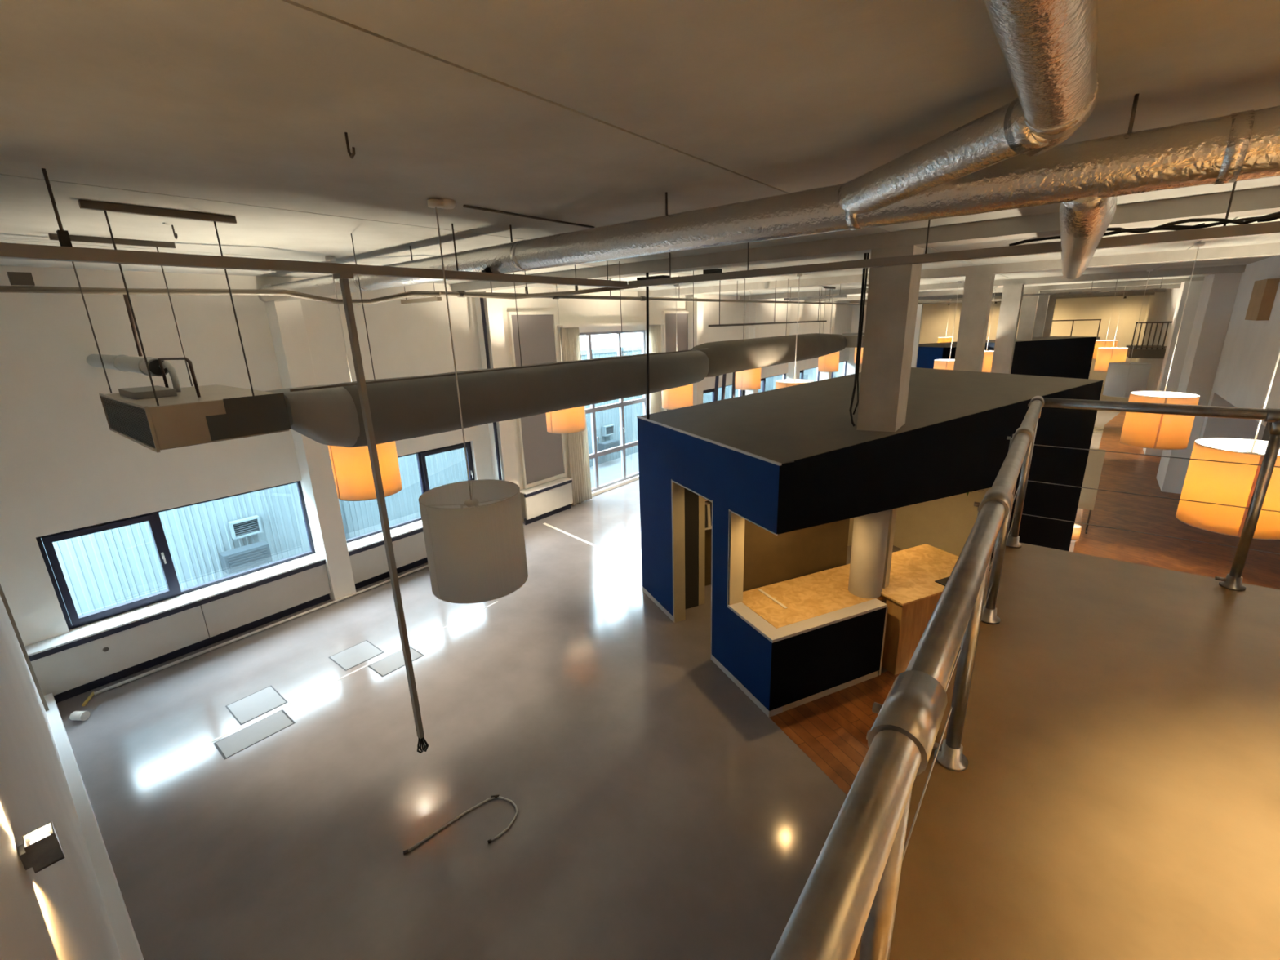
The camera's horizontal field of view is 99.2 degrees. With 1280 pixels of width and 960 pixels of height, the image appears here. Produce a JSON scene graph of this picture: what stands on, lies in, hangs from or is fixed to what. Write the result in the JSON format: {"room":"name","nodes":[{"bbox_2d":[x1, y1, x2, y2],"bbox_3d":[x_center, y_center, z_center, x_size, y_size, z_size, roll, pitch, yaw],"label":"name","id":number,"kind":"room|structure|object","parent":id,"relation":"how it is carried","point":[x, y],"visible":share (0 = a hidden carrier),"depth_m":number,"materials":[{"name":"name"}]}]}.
{"room":"empty office mezzanine","nodes":[
{"label":"empty office mezzanine","id":0,"kind":"room"},
{"bbox_2d":[0,595,121,959],"bbox_3d":[-3.325,1.312,2.638,13.600,5.620,0.400,11,20,37],"label":"wall","id":1,"kind":"structure","parent":0,"point":[58,911],"depth_m":2.53,"materials":[{"name":"white paint"}]},
{"bbox_2d":[0,584,48,711],"bbox_3d":[-7.570,0.431,6.106,0.060,5.150,0.140,11,20,37],"label":"trim","id":2,"kind":"structure","parent":1,"relation":"attached to","point":[2,593],"depth_m":6.59,"materials":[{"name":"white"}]},
{"bbox_2d":[17,822,64,873],"bbox_3d":[-1.871,1.151,1.700,0.065,0.101,0.079,11,20,37],"label":"wall lamp","id":3,"kind":"object","parent":1,"relation":"attached to","point":[41,848],"visible":1,"depth_m":1.69,"materials":[{"name":"beige"}]},
{"bbox_2d":[44,693,143,959],"bbox_3d":[-2.890,3.891,3.342,12.600,0.250,0.210,11,20,37],"label":"baseboard","id":4,"kind":"structure","parent":1,"relation":"attached to","point":[126,939],"depth_m":4.99,"materials":[{"name":"white"}]},
{"bbox_2d":[261,284,355,600],"bbox_3d":[-5.660,-0.478,9.423,0.410,5.460,0.380,11,20,37],"label":"column","id":5,"kind":"structure","parent":0,"point":[286,318],"depth_m":9.34,"materials":[{"name":"white paint"}]},
{"bbox_2d":[0,265,866,646],"bbox_3d":[6.300,-5.190,24.303,0.250,5.620,47.400,11,20,37],"label":"wall","id":6,"kind":"structure","parent":0,"point":[63,468],"depth_m":8.01,"materials":[{"name":"white paint"}]},
{"bbox_2d":[35,480,315,630],"bbox_3d":[-6.973,1.040,8.595,0.150,1.405,3.220,11,20,37],"label":"window","id":7,"kind":"structure","parent":6,"relation":"in","point":[153,519],"depth_m":8.02,"materials":[{"name":"black metal"}]},
{"bbox_2d":[346,441,475,542],"bbox_3d":[-4.748,0.176,11.263,0.150,1.465,3.100,11,20,37],"label":"window","id":8,"kind":"structure","parent":6,"relation":"in","point":[420,456],"depth_m":11.47,"materials":[{"name":"black metal"}]},
{"bbox_2d":[506,311,567,488],"bbox_3d":[-2.482,-1.960,13.440,0.090,4.190,1.430,11,20,37],"label":"wall panel","id":9,"kind":"object","parent":6,"relation":"attached to","point":[542,452],"visible":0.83,"depth_m":13.38,"materials":[{"name":"white paint"}]},
{"bbox_2d":[556,322,665,327],"bbox_3d":[-0.672,-4.294,15.052,0.280,0.060,4.280,11,20,37],"label":"rail","id":10,"kind":"object","parent":6,"relation":"attached to","point":[637,323],"visible":1,"depth_m":14.58,"materials":[{"name":"white metal"}]},
{"bbox_2d":[560,327,592,505],"bbox_3d":[-1.652,-1.627,14.385,0.138,4.620,0.780,11,20,37],"label":"curtain","id":11,"kind":"object","parent":10,"relation":"hanging from","point":[578,443],"visible":0.61,"depth_m":14.56,"materials":[{"name":"white fabric"}]},
{"bbox_2d":[648,324,662,413],"bbox_3d":[0.471,-2.423,16.939,0.138,4.620,0.750,11,20,37],"label":"curtain","id":12,"kind":"object","parent":10,"relation":"hanging from","point":[655,331],"visible":0.3,"depth_m":16.61,"materials":[{"name":"white fabric"}]},
{"bbox_2d":[579,329,646,492],"bbox_3d":[-0.768,-2.045,15.914,0.140,4.430,3.100,11,20,37],"label":"window","id":13,"kind":"structure","parent":6,"relation":"in","point":[595,454],"depth_m":15.86,"materials":[{"name":"grey metal"}]},
{"bbox_2d":[662,311,688,411],"bbox_3d":[1.238,-3.356,17.916,0.090,4.190,1.500,11,20,37],"label":"wall screen","id":14,"kind":"object","parent":6,"relation":"attached to","point":[674,335],"visible":0.4,"depth_m":17.42,"materials":[{"name":"white paint"}]},
{"bbox_2d":[474,290,518,484],"bbox_3d":[-3.186,-1.407,12.400,0.410,5.460,0.380,11,20,37],"label":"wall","id":15,"kind":"structure","parent":0,"point":[492,306],"depth_m":11.94,"materials":[{"name":"white paint"}]},
{"bbox_2d":[480,297,502,479],"bbox_3d":[-3.241,-1.297,12.132,0.067,5.400,0.070,11,20,37],"label":"trim","id":16,"kind":"structure","parent":15,"relation":"attached to","point":[482,302],"depth_m":11.74,"materials":[{"name":"black"}]},
{"bbox_2d":[0,0,1279,300],"bbox_3d":[11.385,-7.016,19.640,13.600,0.200,47.600,11,20,37],"label":"ceiling","id":17,"kind":"structure","parent":0,"point":[588,113],"depth_m":2.35,"materials":[{"name":"paint"}]},
{"bbox_2d":[48,233,192,393],"bbox_3d":[-4.829,-1.566,5.224,0.044,1.384,0.860,11,20,37],"label":"channel","id":18,"kind":"object","parent":17,"relation":"hanging from","point":[51,236],"visible":0.87,"depth_m":5.07,"materials":[{"name":"grey metal"}]},
{"bbox_2d":[98,384,291,453],"bbox_3d":[-4.090,-0.644,4.970,1.840,0.400,0.930,11,20,37],"label":"box","id":19,"kind":"object","parent":18,"relation":"hanging from","point":[181,419],"visible":1,"depth_m":4.49,"materials":[{"name":"grey metal"}]},
{"bbox_2d":[101,395,155,448],"bbox_3d":[-4.370,-0.514,4.639,1.780,0.298,0.010,11,20,37],"label":"grille","id":20,"kind":"object","parent":19,"relation":"attached to","point":[127,420],"depth_m":4.56,"materials":[{"name":"grey metal"}]},
{"bbox_2d":[86,354,181,391],"bbox_3d":[-5.842,-1.256,6.202,3.786,0.328,0.190,11,20,37],"label":"exhaust pipe","id":21,"kind":"object","parent":19,"relation":"attached to","point":[120,362],"visible":0.88,"depth_m":5.58,"materials":[{"name":"grey metal"}]},
{"bbox_2d":[157,356,200,397],"bbox_3d":[-4.065,-0.911,4.804,0.785,0.342,0.032,9,19,34],"label":"pipe","id":22,"kind":"object","parent":19,"relation":"on","point":[190,364],"visible":0.88,"depth_m":4.63,"materials":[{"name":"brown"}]},
{"bbox_2d":[77,199,253,405],"bbox_3d":[-3.434,-1.296,4.135,0.044,1.384,0.880,11,20,37],"label":"channel","id":23,"kind":"object","parent":17,"relation":"hanging from","point":[83,204],"visible":1,"depth_m":3.94,"materials":[{"name":"grey metal"}]},
{"bbox_2d":[0,168,627,287],"bbox_3d":[-1.946,-1.934,4.532,0.090,0.465,5.640,11,20,37],"label":"cable trunking","id":24,"kind":"object","parent":17,"relation":"hanging from","point":[65,251],"visible":1,"depth_m":3.63,"materials":[{"name":"grey metal"}]},
{"bbox_2d":[333,272,428,753],"bbox_3d":[-2.216,0.558,4.798,0.120,4.465,0.115,11,20,37],"label":"pole","id":25,"kind":"object","parent":24,"relation":"hanging from","point":[344,278],"visible":1,"depth_m":4.66,"materials":[{"name":"grey metal"}]},
{"bbox_2d":[327,444,376,501],"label":"pendant lamp","id":26,"kind":"object","parent":17,"relation":"hanging from","point":[352,470],"depth_m":6.99,"materials":[{"name":"fabric"}]},
{"bbox_2d":[376,440,402,497],"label":"pendant lamp","id":27,"kind":"object","parent":17,"relation":"hanging from","point":[387,451],"depth_m":7.21,"materials":[{"name":"fabric"}]},
{"bbox_2d":[0,275,866,305],"bbox_3d":[3.069,-4.700,13.827,0.786,0.562,27.304,12,21,39],"label":"pipe","id":28,"kind":"object","parent":17,"relation":"hanging from","point":[9,289],"visible":0.71,"depth_m":6.02,"materials":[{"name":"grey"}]},
{"bbox_2d":[6,271,35,285],"bbox_3d":[-5.429,-1.764,4.779,0.080,0.105,0.140,11,20,37],"label":"junction box","id":29,"kind":"object","parent":28,"relation":"attached to","point":[15,278],"visible":1,"depth_m":4.75,"materials":[{"name":"grey metal"}]},
{"bbox_2d":[417,199,528,604],"bbox_3d":[-1.422,-0.567,4.307,0.804,3.000,0.806,11,20,37],"label":"pendant lamp","id":30,"kind":"object","parent":17,"relation":"hanging from","point":[473,531],"visible":1,"depth_m":4.32,"materials":[{"name":"fabric"}]},
{"bbox_2d":[265,233,709,447],"bbox_3d":[-1.149,-2.028,7.677,0.740,2.064,7.300,11,20,37],"label":"air duct","id":31,"kind":"object","parent":17,"relation":"hanging from","point":[401,408],"visible":0.95,"depth_m":6.39,"materials":[{"name":"grey metal"}]},
{"bbox_2d":[462,204,594,228],"bbox_3d":[-0.881,-2.227,4.631,0.018,0.018,1.430,11,20,37],"label":"conduit","id":32,"kind":"object","parent":17,"relation":"attached to","point":[464,206],"visible":0.88,"depth_m":4.53,"materials":[{"name":"grey metal"}]},
{"bbox_2d":[439,260,637,299],"bbox_3d":[-1.277,-2.716,7.266,2.582,0.509,0.897,0,16,4],"label":"pipe","id":33,"kind":"object","parent":17,"relation":"hanging from","point":[575,291],"visible":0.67,"depth_m":7.47,"materials":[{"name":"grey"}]},
{"bbox_2d":[546,284,585,434],"bbox_3d":[-1.591,-2.488,11.030,0.804,3.000,0.806,11,20,37],"label":"pendant lamp","id":34,"kind":"object","parent":17,"relation":"hanging from","point":[570,420],"visible":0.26,"depth_m":11.05,"materials":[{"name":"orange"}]},
{"bbox_2d":[662,284,693,409],"bbox_3d":[0.923,-3.321,13.668,0.804,3.000,0.806,11,20,37],"label":"pendant lamp","id":35,"kind":"object","parent":17,"relation":"hanging from","point":[681,397],"visible":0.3,"depth_m":13.67,"materials":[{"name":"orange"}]},
{"bbox_2d":[734,290,760,390],"bbox_3d":[3.411,-4.369,17.063,0.804,3.000,0.806,11,20,37],"label":"pendant lamp","id":36,"kind":"object","parent":17,"relation":"hanging from","point":[748,380],"visible":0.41,"depth_m":17.07,"materials":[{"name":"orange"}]},
{"bbox_2d":[708,280,826,326],"bbox_3d":[3.372,-4.312,13.236,0.050,1.000,6.400,11,20,37],"label":"track","id":37,"kind":"object","parent":17,"relation":"hanging from","point":[774,322],"visible":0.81,"depth_m":12.80,"materials":[{"name":"grey metal"}]},
{"bbox_2d":[257,93,1279,302],"bbox_3d":[-0.898,-2.067,4.782,13.000,0.409,0.258,11,20,37],"label":"ventilation duct","id":38,"kind":"object","parent":17,"relation":"hanging from","point":[1244,145],"visible":0.81,"depth_m":2.78,"materials":[{"name":"silver metal"}]},
{"bbox_2d":[837,0,1097,213],"bbox_3d":[0.827,-1.132,1.340,0.994,0.310,3.924,5,17,23],"label":"ventilation duct","id":39,"kind":"object","parent":38,"relation":"attached to","point":[1049,47],"visible":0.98,"depth_m":1.87,"materials":[{"name":"silver metal"}]},
{"bbox_2d":[1059,195,1117,279],"bbox_3d":[3.715,-1.962,4.615,0.235,0.265,5.468,10,20,35],"label":"ventilation duct","id":40,"kind":"object","parent":38,"relation":"attached to","point":[1083,223],"visible":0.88,"depth_m":2.82,"materials":[{"name":"silver metal"}]},
{"bbox_2d":[691,278,846,377],"bbox_3d":[3.418,-3.790,13.160,0.720,1.965,7.500,11,20,37],"label":"air duct","id":41,"kind":"object","parent":17,"relation":"hanging from","point":[726,357],"visible":0.96,"depth_m":12.08,"materials":[{"name":"grey metal"}]},
{"bbox_2d":[775,273,813,389],"bbox_3d":[3.353,-2.832,11.707,0.804,3.000,0.806,11,20,37],"label":"pendant lamp","id":42,"kind":"object","parent":17,"relation":"hanging from","point":[780,384],"visible":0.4,"depth_m":11.77,"materials":[{"name":"beige"}]},
{"bbox_2d":[817,305,839,372],"bbox_3d":[7.686,-5.911,21.989,0.804,3.000,0.806,11,20,37],"label":"pendant lamp","id":43,"kind":"object","parent":17,"relation":"hanging from","point":[828,362],"visible":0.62,"depth_m":21.99,"materials":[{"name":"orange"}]},
{"bbox_2d":[451,186,1279,292],"bbox_3d":[1.297,-3.043,7.467,13.100,0.180,0.400,11,20,37],"label":"ceiling beam","id":44,"kind":"structure","parent":17,"relation":"attached to","point":[1261,201],"depth_m":5.80,"materials":[{"name":"concrete"}]},
{"bbox_2d":[627,181,1279,287],"bbox_3d":[2.656,-2.066,4.503,7.100,0.465,0.120,11,20,37],"label":"cable trunking","id":45,"kind":"object","parent":17,"relation":"hanging from","point":[1200,232],"visible":0.82,"depth_m":4.23,"materials":[{"name":"grey metal"}]},
{"bbox_2d":[637,242,1279,297],"bbox_3d":[5.101,-4.471,12.044,13.100,0.180,0.400,11,20,37],"label":"ceiling beam","id":46,"kind":"structure","parent":17,"relation":"attached to","point":[1266,249],"depth_m":10.21,"materials":[{"name":"concrete"}]},
{"bbox_2d":[739,264,1246,300],"bbox_3d":[8.905,-5.898,16.620,13.100,0.180,0.400,11,20,37],"label":"ceiling beam","id":47,"kind":"structure","parent":17,"relation":"attached to","point":[1229,268],"depth_m":14.59,"materials":[{"name":"concrete"}]},
{"bbox_2d":[804,276,1204,302],"bbox_3d":[12.710,-7.325,21.197,13.100,0.180,0.400,11,20,37],"label":"ceiling beam","id":48,"kind":"structure","parent":17,"relation":"attached to","point":[1170,281],"depth_m":19.07,"materials":[{"name":"concrete"}]},
{"bbox_2d":[848,284,1181,302],"bbox_3d":[16.514,-8.753,25.773,13.100,0.180,0.400,11,20,37],"label":"ceiling beam","id":49,"kind":"structure","parent":17,"relation":"attached to","point":[1169,286],"depth_m":23.60,"materials":[{"name":"concrete"}]},
{"bbox_2d":[917,292,1155,304],"bbox_3d":[24.122,-11.607,34.926,13.100,0.180,0.400,11,20,37],"label":"ceiling beam","id":50,"kind":"structure","parent":17,"relation":"attached to","point":[1152,293],"depth_m":32.80,"materials":[{"name":"concrete"}]},
{"bbox_2d":[917,290,1165,302],"bbox_3d":[20.318,-10.180,30.350,13.100,0.180,0.400,11,20,37],"label":"ceiling beam","id":51,"kind":"structure","parent":17,"relation":"attached to","point":[1148,291],"depth_m":28.42,"materials":[{"name":"concrete"}]},
{"bbox_2d":[1093,286,1128,372],"bbox_3d":[16.579,-5.305,18.930,0.804,3.000,0.806,11,20,37],"label":"pendant lamp","id":52,"kind":"object","parent":17,"relation":"hanging from","point":[1104,356],"visible":0.75,"depth_m":18.99,"materials":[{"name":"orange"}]},
{"bbox_2d":[1102,269,1152,397],"bbox_3d":[12.175,-3.577,13.369,0.804,3.000,0.806,11,20,37],"label":"pendant lamp","id":53,"kind":"object","parent":17,"relation":"hanging from","point":[1122,379],"visible":0.91,"depth_m":13.41,"materials":[{"name":"white plastic"}]},
{"bbox_2d":[1119,242,1204,449],"bbox_3d":[8.190,-2.015,8.342,0.804,3.000,0.806,11,20,37],"label":"pendant lamp","id":54,"kind":"object","parent":17,"relation":"hanging from","point":[1144,430],"visible":0.8,"depth_m":8.39,"materials":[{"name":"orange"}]},
{"bbox_2d":[1175,351,1279,539],"bbox_3d":[5.862,-0.996,5.032,0.804,3.000,0.806,11,20,37],"label":"pendant lamp","id":55,"kind":"object","parent":17,"relation":"hanging from","point":[1209,482],"visible":0.88,"depth_m":5.19,"materials":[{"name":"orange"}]},
{"bbox_2d":[56,384,1279,959],"bbox_3d":[12.368,-1.257,20.351,16.000,0.124,47.600,11,20,37],"label":"floor","id":56,"kind":"structure","parent":0,"point":[663,814],"depth_m":6.01,"materials":[{"name":"grey concrete"}]},
{"bbox_2d":[24,554,331,702],"bbox_3d":[-6.898,2.215,8.544,0.340,0.840,3.730,11,20,37],"label":"radiator cover","id":57,"kind":"object","parent":56,"relation":"on","point":[68,665],"visible":0.86,"depth_m":8.18,"materials":[{"name":"white metal"}]},
{"bbox_2d":[213,709,295,759],"bbox_3d":[-4.733,3.112,6.704,0.420,0.004,0.750,11,20,37],"label":"floor hatch","id":58,"kind":"object","parent":56,"relation":"on","point":[235,743],"visible":1,"depth_m":6.68,"materials":[{"name":"grey metal"}]},
{"bbox_2d":[225,685,288,724],"bbox_3d":[-5.083,2.973,7.225,0.600,0.004,0.540,11,20,37],"label":"floor hatch","id":59,"kind":"object","parent":56,"relation":"on","point":[251,707],"visible":1,"depth_m":7.21,"materials":[{"name":"grey metal"}]},
{"bbox_2d":[93,564,428,695],"bbox_3d":[-5.314,2.119,10.126,0.064,0.042,7.050,11,20,37],"label":"pipe","id":60,"kind":"object","parent":56,"relation":"on","point":[108,688],"visible":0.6,"depth_m":8.77,"materials":[{"name":"metal"}]},
{"bbox_2d":[209,601,497,742],"bbox_3d":[-3.869,2.669,8.161,0.030,0.002,4.250,11,20,37],"label":"tape","id":61,"kind":"object","parent":56,"relation":"on","point":[495,602],"visible":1,"depth_m":7.67,"materials":[{"name":"white plastic"}]},
{"bbox_2d":[328,640,384,671],"bbox_3d":[-4.301,2.651,8.267,0.570,0.004,0.580,11,20,37],"label":"floor hatch","id":62,"kind":"object","parent":56,"relation":"on","point":[353,656],"visible":1,"depth_m":8.25,"materials":[{"name":"grey metal"}]},
{"bbox_2d":[346,521,427,589],"bbox_3d":[-4.393,1.275,11.558,0.340,0.840,3.570,11,20,37],"label":"radiator cover","id":63,"kind":"object","parent":56,"relation":"on","point":[368,557],"visible":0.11,"depth_m":10.66,"materials":[{"name":"white"}]},
{"bbox_2d":[368,646,424,676],"bbox_3d":[-3.615,2.681,8.087,0.430,0.004,0.650,11,20,37],"label":"floor hatch","id":64,"kind":"object","parent":56,"relation":"on","point":[394,661],"visible":0.86,"depth_m":8.04,"materials":[{"name":"grey metal"}]},
{"bbox_2d":[403,794,518,854],"bbox_3d":[-1.677,3.417,5.262,1.036,0.038,0.497,-16,21,-41],"label":"rod","id":65,"kind":"object","parent":56,"relation":"on","point":[492,797],"visible":1,"depth_m":5.38,"materials":[{"name":"grey metal"}]},
{"bbox_2d":[520,476,573,524],"bbox_3d":[-2.391,0.524,13.966,0.340,0.840,1.570,11,20,37],"label":"radiator cover","id":66,"kind":"object","parent":56,"relation":"on","point":[550,498],"visible":0.91,"depth_m":13.82,"materials":[{"name":"white metal"}]},
{"bbox_2d":[684,488,705,608],"bbox_3d":[0.773,0.983,9.196,0.520,2.400,0.420,-9,17,-23],"label":"tall cabinet","id":67,"kind":"object","parent":56,"relation":"on","point":[695,504],"visible":0.32,"depth_m":9.08,"materials":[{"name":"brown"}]},
{"bbox_2d":[704,498,711,586],"bbox_3d":[1.459,0.766,9.698,1.100,2.500,0.440,-9,17,-23],"label":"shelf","id":68,"kind":"object","parent":56,"relation":"on","point":[708,555],"visible":0.02,"depth_m":9.95,"materials":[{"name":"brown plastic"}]},
{"bbox_2d":[742,543,959,628],"bbox_3d":[3.210,1.944,7.969,3.790,1.088,0.970,-9,17,-23],"label":"countertop","id":69,"kind":"structure","parent":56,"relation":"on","point":[786,602],"depth_m":7.59,"materials":[{"name":"beige wood"}]},
{"bbox_2d":[882,507,897,588],"bbox_3d":[3.375,0.774,7.345,0.040,1.490,0.220,11,20,37],"label":"board","id":70,"kind":"object","parent":69,"relation":"on","point":[893,512],"visible":0.57,"depth_m":7.34,"materials":[{"name":"beige paint"}]},
{"bbox_2d":[636,367,1103,717],"bbox_3d":[3.400,0.288,8.959,5.810,3.714,3.734,-9,17,-23],"label":"kiosk","id":71,"kind":"object","parent":56,"relation":"on","point":[786,473],"visible":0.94,"depth_m":7.32,"materials":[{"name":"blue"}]},
{"bbox_2d":[645,272,649,419],"bbox_3d":[0.121,-2.061,8.504,0.042,2.231,0.114,11,20,37],"label":"pole","id":72,"kind":"object","parent":71,"relation":"on","point":[646,273],"visible":1,"depth_m":8.49,"materials":[{"name":"black metal"}]},
{"bbox_2d":[848,244,923,598],"bbox_3d":[3.041,-0.053,7.014,0.460,5.460,0.475,11,20,37],"label":"column","id":73,"kind":"structure","parent":56,"relation":"on","point":[893,291],"depth_m":6.47,"materials":[{"name":"paint"}]},
{"bbox_2d":[848,253,869,426],"bbox_3d":[2.608,-1.628,6.490,0.056,1.999,0.099,-13,19,-34],"label":"power cable","id":74,"kind":"object","parent":73,"relation":"attached to","point":[866,255],"visible":1,"depth_m":6.47,"materials":[{"name":"black plastic"}]},
{"bbox_2d":[880,567,953,675],"bbox_3d":[4.133,1.957,7.729,1.800,1.140,0.440,-9,17,-23],"label":"wooden cabinet","id":75,"kind":"object","parent":56,"relation":"on","point":[911,603],"visible":0.33,"depth_m":7.37,"materials":[{"name":"brown wood"}]},
{"bbox_2d":[916,342,956,368],"bbox_3d":[16.434,-5.505,28.693,5.800,3.215,3.400,-9,17,-23],"label":"kiosk","id":76,"kind":"object","parent":56,"relation":"on","point":[927,353],"visible":0.14,"depth_m":26.56,"materials":[{"name":"blue paint"}]},
{"bbox_2d":[953,271,995,372],"bbox_3d":[6.827,-1.467,11.546,0.450,5.460,0.440,11,20,37],"label":"column","id":77,"kind":"structure","parent":56,"relation":"on","point":[978,289],"depth_m":10.88,"materials":[{"name":"concrete"}]},
{"bbox_2d":[991,283,1024,373],"bbox_3d":[10.631,-2.894,16.123,0.450,5.460,0.440,11,20,37],"label":"column","id":78,"kind":"structure","parent":56,"relation":"on","point":[1012,294],"depth_m":15.54,"materials":[{"name":"concrete"}]},
{"bbox_2d":[1016,289,1039,340],"bbox_3d":[14.435,-4.321,20.699,0.450,5.460,0.440,11,20,37],"label":"column","id":79,"kind":"structure","parent":56,"relation":"on","point":[1029,304],"depth_m":20.04,"materials":[{"name":"concrete"}]},
{"bbox_2d":[984,336,1096,378],"bbox_3d":[15.257,-3.724,21.762,5.800,3.680,1.600,-9,17,-23],"label":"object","id":80,"kind":"object","parent":56,"relation":"on","point":[1067,357],"visible":0.24,"depth_m":20.92,"materials":[{"name":"black paint"}]},
{"bbox_2d":[1032,294,1049,337],"bbox_3d":[18.240,-5.749,25.276,0.450,5.460,0.440,11,20,37],"label":"column","id":81,"kind":"structure","parent":56,"relation":"on","point":[1042,304],"depth_m":24.60,"materials":[{"name":"concrete"}]},
{"bbox_2d":[1042,296,1056,337],"bbox_3d":[22.044,-7.176,29.852,0.450,5.460,0.440,11,20,37],"label":"column","id":82,"kind":"structure","parent":56,"relation":"on","point":[1050,313],"depth_m":29.18,"materials":[{"name":"concrete"}]},
{"bbox_2d":[1077,448,1106,533],"bbox_3d":[9.493,0.175,12.088,1.010,1.850,0.400,11,20,37],"label":"divider","id":83,"kind":"object","parent":56,"relation":"on","point":[1095,459],"visible":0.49,"depth_m":11.78,"materials":[{"name":"beige paint"}]},
{"bbox_2d":[686,297,703,405],"bbox_3d":[1.867,-3.303,18.479,0.410,5.460,0.380,11,20,37],"label":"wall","id":84,"kind":"structure","parent":0,"point":[698,305],"depth_m":17.87,"materials":[{"name":"white paint"}]},
{"bbox_2d":[745,299,760,395],"bbox_3d":[4.416,-4.259,21.545,0.410,5.460,0.380,11,20,37],"label":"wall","id":85,"kind":"structure","parent":0,"point":[753,317],"depth_m":20.88,"materials":[{"name":"white paint"}]},
{"bbox_2d":[787,300,803,379],"bbox_3d":[6.964,-5.215,24.611,0.410,5.460,0.380,11,20,37],"label":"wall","id":86,"kind":"structure","parent":0,"point":[794,317],"depth_m":24.05,"materials":[{"name":"white paint"}]},
{"bbox_2d":[820,302,835,380],"bbox_3d":[9.513,-6.171,27.677,0.410,5.460,0.380,11,20,37],"label":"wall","id":87,"kind":"structure","parent":0,"point":[828,308],"depth_m":27.06,"materials":[{"name":"white paint"}]},
{"bbox_2d":[847,304,860,374],"bbox_3d":[12.093,-7.139,30.781,0.410,5.460,0.380,11,20,37],"label":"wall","id":88,"kind":"structure","parent":0,"point":[855,310],"depth_m":30.31,"materials":[{"name":"white paint"}]},
{"bbox_2d":[911,304,923,367],"bbox_3d":[12.209,-5.307,24.937,0.800,5.150,0.150,11,20,37],"label":"wall partition","id":89,"kind":"structure","parent":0,"point":[919,312],"depth_m":24.35,"materials":[{"name":"white paint"}]},
{"bbox_2d":[919,294,1150,384],"bbox_3d":[26.201,-9.766,38.159,13.600,5.620,0.200,11,20,37],"label":"wall","id":90,"kind":"structure","parent":0,"point":[935,320],"depth_m":35.66,"materials":[{"name":"white paint"}]},
{"bbox_2d":[853,542,1279,959],"bbox_3d":[2.315,1.339,1.402,2.870,0.280,4.750,11,20,37],"label":"floor","id":91,"kind":"structure","parent":0,"point":[1117,797],"depth_m":1.92,"materials":[{"name":"grey concrete"}]},
{"bbox_2d":[769,395,1279,959],"bbox_3d":[2.283,0.695,1.221,2.856,1.059,4.722,11,20,37],"label":"railing","id":92,"kind":"object","parent":91,"relation":"on","point":[850,892],"visible":1,"depth_m":0.91,"materials":[{"name":"silver metal"}]},
{"bbox_2d":[1125,345,1166,358],"bbox_3d":[21.684,-5.514,23.382,1.150,0.350,3.500,11,20,37],"label":"floor","id":93,"kind":"structure","parent":0,"point":[1144,353],"depth_m":22.17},
{"bbox_2d":[1130,321,1172,349],"bbox_3d":[20.602,-5.804,21.918,1.141,1.078,0.060,11,20,37],"label":"balustrade","id":94,"kind":"object","parent":93,"relation":"on","point":[1141,322],"visible":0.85,"depth_m":21.93,"materials":[{"name":"grey metal"}]},
{"bbox_2d":[1142,280,1203,455],"bbox_3d":[17.274,-3.530,17.637,0.520,5.460,0.900,11,20,37],"label":"wall","id":95,"kind":"structure","parent":0,"point":[1195,288],"depth_m":17.11,"materials":[{"name":"white paint"}]},
{"bbox_2d":[1155,272,1241,493],"bbox_3d":[14.473,-2.464,14.213,0.450,5.460,1.600,11,20,37],"label":"wall","id":96,"kind":"structure","parent":0,"point":[1219,291],"depth_m":13.54,"materials":[{"name":"white paint"}]},
{"bbox_2d":[1135,255,1279,439],"bbox_3d":[17.529,-3.012,15.514,2.600,5.620,47.600,11,20,37],"label":"wall","id":97,"kind":"structure","parent":0,"point":[1251,349],"depth_m":11.95,"materials":[{"name":"white paint"}]},
{"bbox_2d":[1244,278,1279,320],"bbox_3d":[11.993,-3.471,10.511,0.160,0.740,1.050,11,20,37],"label":"wall panel","id":98,"kind":"object","parent":97,"relation":"attached to","point":[1264,291],"visible":1,"depth_m":10.20,"materials":[{"name":"brown wood"}]},
{"label":"outside","id":99,"kind":"structure","parent":0,"visible":0},
{"bbox_2d":[589,452,639,488],"bbox_3d":[2.237,-1.266,23.153,3.950,0.150,50.000,11,20,37],"label":"ground","id":100,"kind":"structure","parent":99,"point":[611,470],"depth_m":20.15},
{"bbox_2d":[41,345,844,623],"bbox_3d":[0.858,-3.636,23.578,0.370,4.350,50.027,11,20,37],"label":"facade","id":101,"kind":"object","parent":100,"relation":"on","point":[101,570],"depth_m":11.78,"materials":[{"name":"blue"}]},
{"bbox_2d":[227,515,262,539],"bbox_3d":[-8.677,1.037,11.989,0.160,0.370,0.540,11,20,37],"label":"wall vent","id":102,"kind":"object","parent":101,"relation":"attached to","point":[240,528],"visible":1,"depth_m":11.96,"materials":[{"name":"grey metal"}]},
{"bbox_2d":[218,540,272,575],"bbox_3d":[-8.632,1.687,11.914,0.515,0.460,0.840,11,20,37],"label":"outdoor unit","id":103,"kind":"object","parent":101,"relation":"attached to","point":[241,558],"visible":0.97,"depth_m":11.73,"materials":[{"name":"grey metal"}]},
{"bbox_2d":[227,546,269,571],"bbox_3d":[-8.437,1.703,11.757,0.015,0.325,0.720,11,20,37],"label":"grille","id":104,"kind":"object","parent":103,"relation":"attached to","point":[253,557],"depth_m":11.74,"materials":[{"name":"grey metal"}]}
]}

